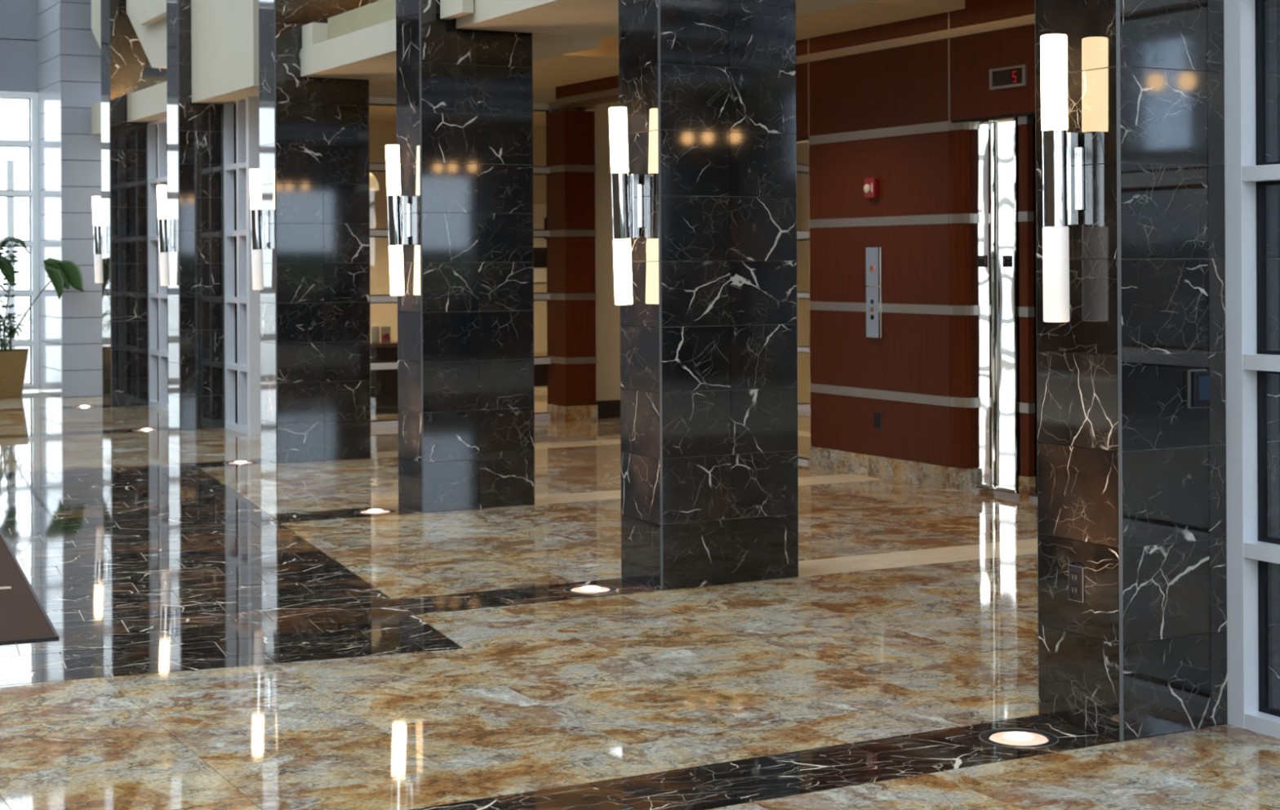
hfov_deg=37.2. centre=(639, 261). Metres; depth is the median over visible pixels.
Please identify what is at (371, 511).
floor light
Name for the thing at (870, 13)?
ceiling
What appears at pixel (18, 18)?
wall
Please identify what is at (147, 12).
ceiling
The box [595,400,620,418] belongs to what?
baseboard
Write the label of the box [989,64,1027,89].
indicator
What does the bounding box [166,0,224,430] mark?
marble column
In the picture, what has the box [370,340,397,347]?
countertop
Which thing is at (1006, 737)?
floor light
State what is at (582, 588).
floor light
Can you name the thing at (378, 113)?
ceiling
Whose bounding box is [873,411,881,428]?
wall socket
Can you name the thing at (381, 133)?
wall
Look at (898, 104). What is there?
wall
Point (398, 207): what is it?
wall lamp
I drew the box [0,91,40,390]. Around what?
window
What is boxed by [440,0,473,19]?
ceiling
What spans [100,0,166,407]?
marble column
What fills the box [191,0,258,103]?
ceiling
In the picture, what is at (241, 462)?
floor light
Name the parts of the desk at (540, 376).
modesty panel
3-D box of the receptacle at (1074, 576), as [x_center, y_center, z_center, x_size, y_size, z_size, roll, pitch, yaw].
[1.392,1.011,6.096,0.003,0.023,0.035,0,0,-28]
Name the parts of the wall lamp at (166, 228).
lamp glass, lamp glass, wall plate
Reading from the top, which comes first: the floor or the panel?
the panel
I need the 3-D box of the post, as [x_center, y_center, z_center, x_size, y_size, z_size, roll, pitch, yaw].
[-8.609,0.103,26.041,0.170,2.979,0.180,0,0,-28]
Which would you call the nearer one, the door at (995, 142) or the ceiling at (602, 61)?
the door at (995, 142)
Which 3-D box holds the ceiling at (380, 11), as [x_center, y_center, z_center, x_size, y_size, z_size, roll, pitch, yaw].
[-1.695,-1.713,13.118,0.080,0.208,2.520,0,0,-28]
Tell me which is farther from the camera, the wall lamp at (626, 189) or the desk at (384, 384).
the desk at (384, 384)
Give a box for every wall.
[0,0,39,93]
[368,84,555,103]
[368,120,547,387]
[546,102,597,422]
[555,0,1035,500]
[579,101,620,400]
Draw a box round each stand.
[370,326,379,342]
[379,326,391,342]
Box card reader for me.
[1186,368,1210,408]
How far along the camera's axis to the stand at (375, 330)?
19.16 m
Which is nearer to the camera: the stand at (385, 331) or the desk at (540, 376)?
the stand at (385, 331)
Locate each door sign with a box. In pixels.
[977,255,986,266]
[1002,255,1012,266]
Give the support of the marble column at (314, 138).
on the floor
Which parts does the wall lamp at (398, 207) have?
lamp glass, lamp glass, wall plate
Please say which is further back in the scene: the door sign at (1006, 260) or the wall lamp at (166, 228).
the wall lamp at (166, 228)
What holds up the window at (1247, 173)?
on the floor
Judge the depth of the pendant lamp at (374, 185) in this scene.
19.36 m
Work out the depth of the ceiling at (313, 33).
14.19 m
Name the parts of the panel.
plate, plate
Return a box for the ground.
[0,297,33,390]
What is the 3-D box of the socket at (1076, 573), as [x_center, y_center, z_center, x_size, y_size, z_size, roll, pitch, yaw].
[1.395,1.031,6.097,0.011,0.113,0.069,0,0,-28]
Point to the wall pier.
(69, 52)
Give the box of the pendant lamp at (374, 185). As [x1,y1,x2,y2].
[369,173,378,191]
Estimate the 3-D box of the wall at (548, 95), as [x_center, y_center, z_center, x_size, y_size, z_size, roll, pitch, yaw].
[-2.005,-1.865,17.556,2.800,0.750,0.120,0,0,-28]
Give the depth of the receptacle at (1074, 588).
6.09 m
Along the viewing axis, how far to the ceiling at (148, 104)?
19.33 m
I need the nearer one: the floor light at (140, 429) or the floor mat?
the floor mat
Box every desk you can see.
[370,340,397,413]
[533,352,547,386]
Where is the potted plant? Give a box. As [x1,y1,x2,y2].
[0,236,84,398]
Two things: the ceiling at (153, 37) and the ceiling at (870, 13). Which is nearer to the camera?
the ceiling at (870, 13)
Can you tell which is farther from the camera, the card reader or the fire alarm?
the fire alarm
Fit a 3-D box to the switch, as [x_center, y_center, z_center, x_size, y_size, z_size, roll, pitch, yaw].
[1.602,0.049,13.193,0.012,0.048,0.048,0,0,-28]
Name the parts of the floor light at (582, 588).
bulb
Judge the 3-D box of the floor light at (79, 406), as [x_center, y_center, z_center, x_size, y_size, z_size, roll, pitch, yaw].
[-5.841,1.526,20.030,0.247,0.019,0.247,0,0,-28]
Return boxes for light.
[72,405,96,407]
[133,428,160,431]
[223,460,257,464]
[354,508,395,514]
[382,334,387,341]
[563,584,617,594]
[978,728,1058,747]
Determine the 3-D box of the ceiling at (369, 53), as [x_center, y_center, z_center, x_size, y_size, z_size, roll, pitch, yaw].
[-1.414,-1.504,13.409,1.110,0.211,2.765,0,0,-28]
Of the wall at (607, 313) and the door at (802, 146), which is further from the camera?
the wall at (607, 313)
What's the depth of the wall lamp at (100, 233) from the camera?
20.07 m
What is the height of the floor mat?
0.012 m
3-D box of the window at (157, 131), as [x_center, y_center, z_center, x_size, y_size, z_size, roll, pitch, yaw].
[-4.723,0.022,19.372,0.112,3.004,1.830,0,0,-28]
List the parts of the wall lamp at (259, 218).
lamp glass, lamp glass, wall plate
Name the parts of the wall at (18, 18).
wall panel, wall panel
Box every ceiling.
[91,0,101,49]
[91,102,101,134]
[126,0,166,68]
[127,81,167,122]
[129,0,166,25]
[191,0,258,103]
[300,18,599,80]
[302,22,328,48]
[327,0,395,39]
[368,0,618,90]
[368,105,562,125]
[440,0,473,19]
[456,0,870,38]
[795,0,964,40]
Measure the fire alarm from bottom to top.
0.136 m
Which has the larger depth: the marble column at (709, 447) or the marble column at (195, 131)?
the marble column at (195, 131)
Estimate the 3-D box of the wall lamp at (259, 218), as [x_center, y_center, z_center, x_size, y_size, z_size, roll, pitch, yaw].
[-2.888,-0.243,14.413,0.134,0.913,0.090,0,0,-28]
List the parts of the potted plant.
stem, stem, stem, pot, stem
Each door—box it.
[796,138,812,463]
[970,117,1037,501]
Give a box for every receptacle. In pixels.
[1071,573,1078,581]
[1071,585,1078,594]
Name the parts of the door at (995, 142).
sill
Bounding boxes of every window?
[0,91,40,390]
[146,117,168,410]
[222,96,261,435]
[368,97,560,428]
[1223,0,1279,737]
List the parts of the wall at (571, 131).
wood panel, wood panel, wood panel, wood panel, wood panel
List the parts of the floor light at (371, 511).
bulb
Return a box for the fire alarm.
[863,177,878,198]
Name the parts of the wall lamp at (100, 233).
lamp glass, lamp glass, wall plate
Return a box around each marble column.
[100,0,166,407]
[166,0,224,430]
[258,0,370,463]
[395,0,534,512]
[618,0,798,590]
[1035,0,1279,741]
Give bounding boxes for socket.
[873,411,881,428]
[1068,564,1084,602]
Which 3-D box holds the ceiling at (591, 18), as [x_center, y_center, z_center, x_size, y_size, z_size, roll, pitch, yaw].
[0.177,-1.678,10.666,1.520,0.545,2.585,0,0,-28]
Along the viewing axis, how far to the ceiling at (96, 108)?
21.25 m
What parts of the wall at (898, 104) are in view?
wood panel, wood panel, wood panel, wood panel, wood panel, wood panel, wood panel, wood panel, wood panel, wood trim, wood trim, wood trim, wood trim, wood panel, wood panel, wood panel, wood panel, wood panel, wood panel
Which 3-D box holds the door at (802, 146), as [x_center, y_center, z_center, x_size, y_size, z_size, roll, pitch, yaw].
[1.190,0.297,14.265,0.132,2.395,0.640,0,0,-28]
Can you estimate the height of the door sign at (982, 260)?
0.076 m
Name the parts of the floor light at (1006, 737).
bulb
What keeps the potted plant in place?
on the floor
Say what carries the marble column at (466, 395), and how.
on the floor
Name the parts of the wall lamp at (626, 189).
lamp glass, lamp glass, wall plate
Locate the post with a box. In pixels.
[5,160,14,348]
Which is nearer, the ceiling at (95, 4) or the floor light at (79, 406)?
the floor light at (79, 406)
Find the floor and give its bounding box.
[0,386,1279,809]
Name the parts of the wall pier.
wall panel, wall panel, wall panel, wall panel, wall panel, wall panel, wall panel, wall panel, wall panel, wall panel, wall panel, wall panel, wall panel, wall panel, wall panel, wall panel, wall panel, wall panel, wall panel, wall panel, wall panel, wall panel, wall panel, wall panel, wall panel, wall panel, wall panel, wall panel, wall panel, wall panel, wall panel, wall panel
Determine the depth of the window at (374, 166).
17.35 m
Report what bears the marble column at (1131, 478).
on the floor
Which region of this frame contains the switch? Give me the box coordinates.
[869,265,874,271]
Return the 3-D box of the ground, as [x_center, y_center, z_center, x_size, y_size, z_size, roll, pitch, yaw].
[-27.025,1.720,49.955,60.000,0.070,66.400,0,0,-28]
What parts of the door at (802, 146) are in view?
sill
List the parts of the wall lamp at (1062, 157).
lamp glass, lamp glass, wall plate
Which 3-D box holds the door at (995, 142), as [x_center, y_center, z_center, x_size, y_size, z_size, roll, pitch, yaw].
[2.263,0.291,12.282,0.131,2.395,1.550,0,0,-28]
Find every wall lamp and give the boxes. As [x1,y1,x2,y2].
[92,196,106,283]
[156,185,173,285]
[248,168,268,289]
[385,144,410,295]
[608,106,643,304]
[1040,34,1084,322]
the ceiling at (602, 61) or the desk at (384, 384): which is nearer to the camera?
the ceiling at (602, 61)
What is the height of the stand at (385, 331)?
0.165 m
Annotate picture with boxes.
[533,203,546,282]
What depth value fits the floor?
7.29 m
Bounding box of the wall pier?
[36,0,102,397]
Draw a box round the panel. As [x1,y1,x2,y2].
[866,247,881,337]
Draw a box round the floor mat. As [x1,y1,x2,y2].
[0,529,59,643]
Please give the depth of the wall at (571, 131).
17.91 m
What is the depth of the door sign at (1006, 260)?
12.04 m

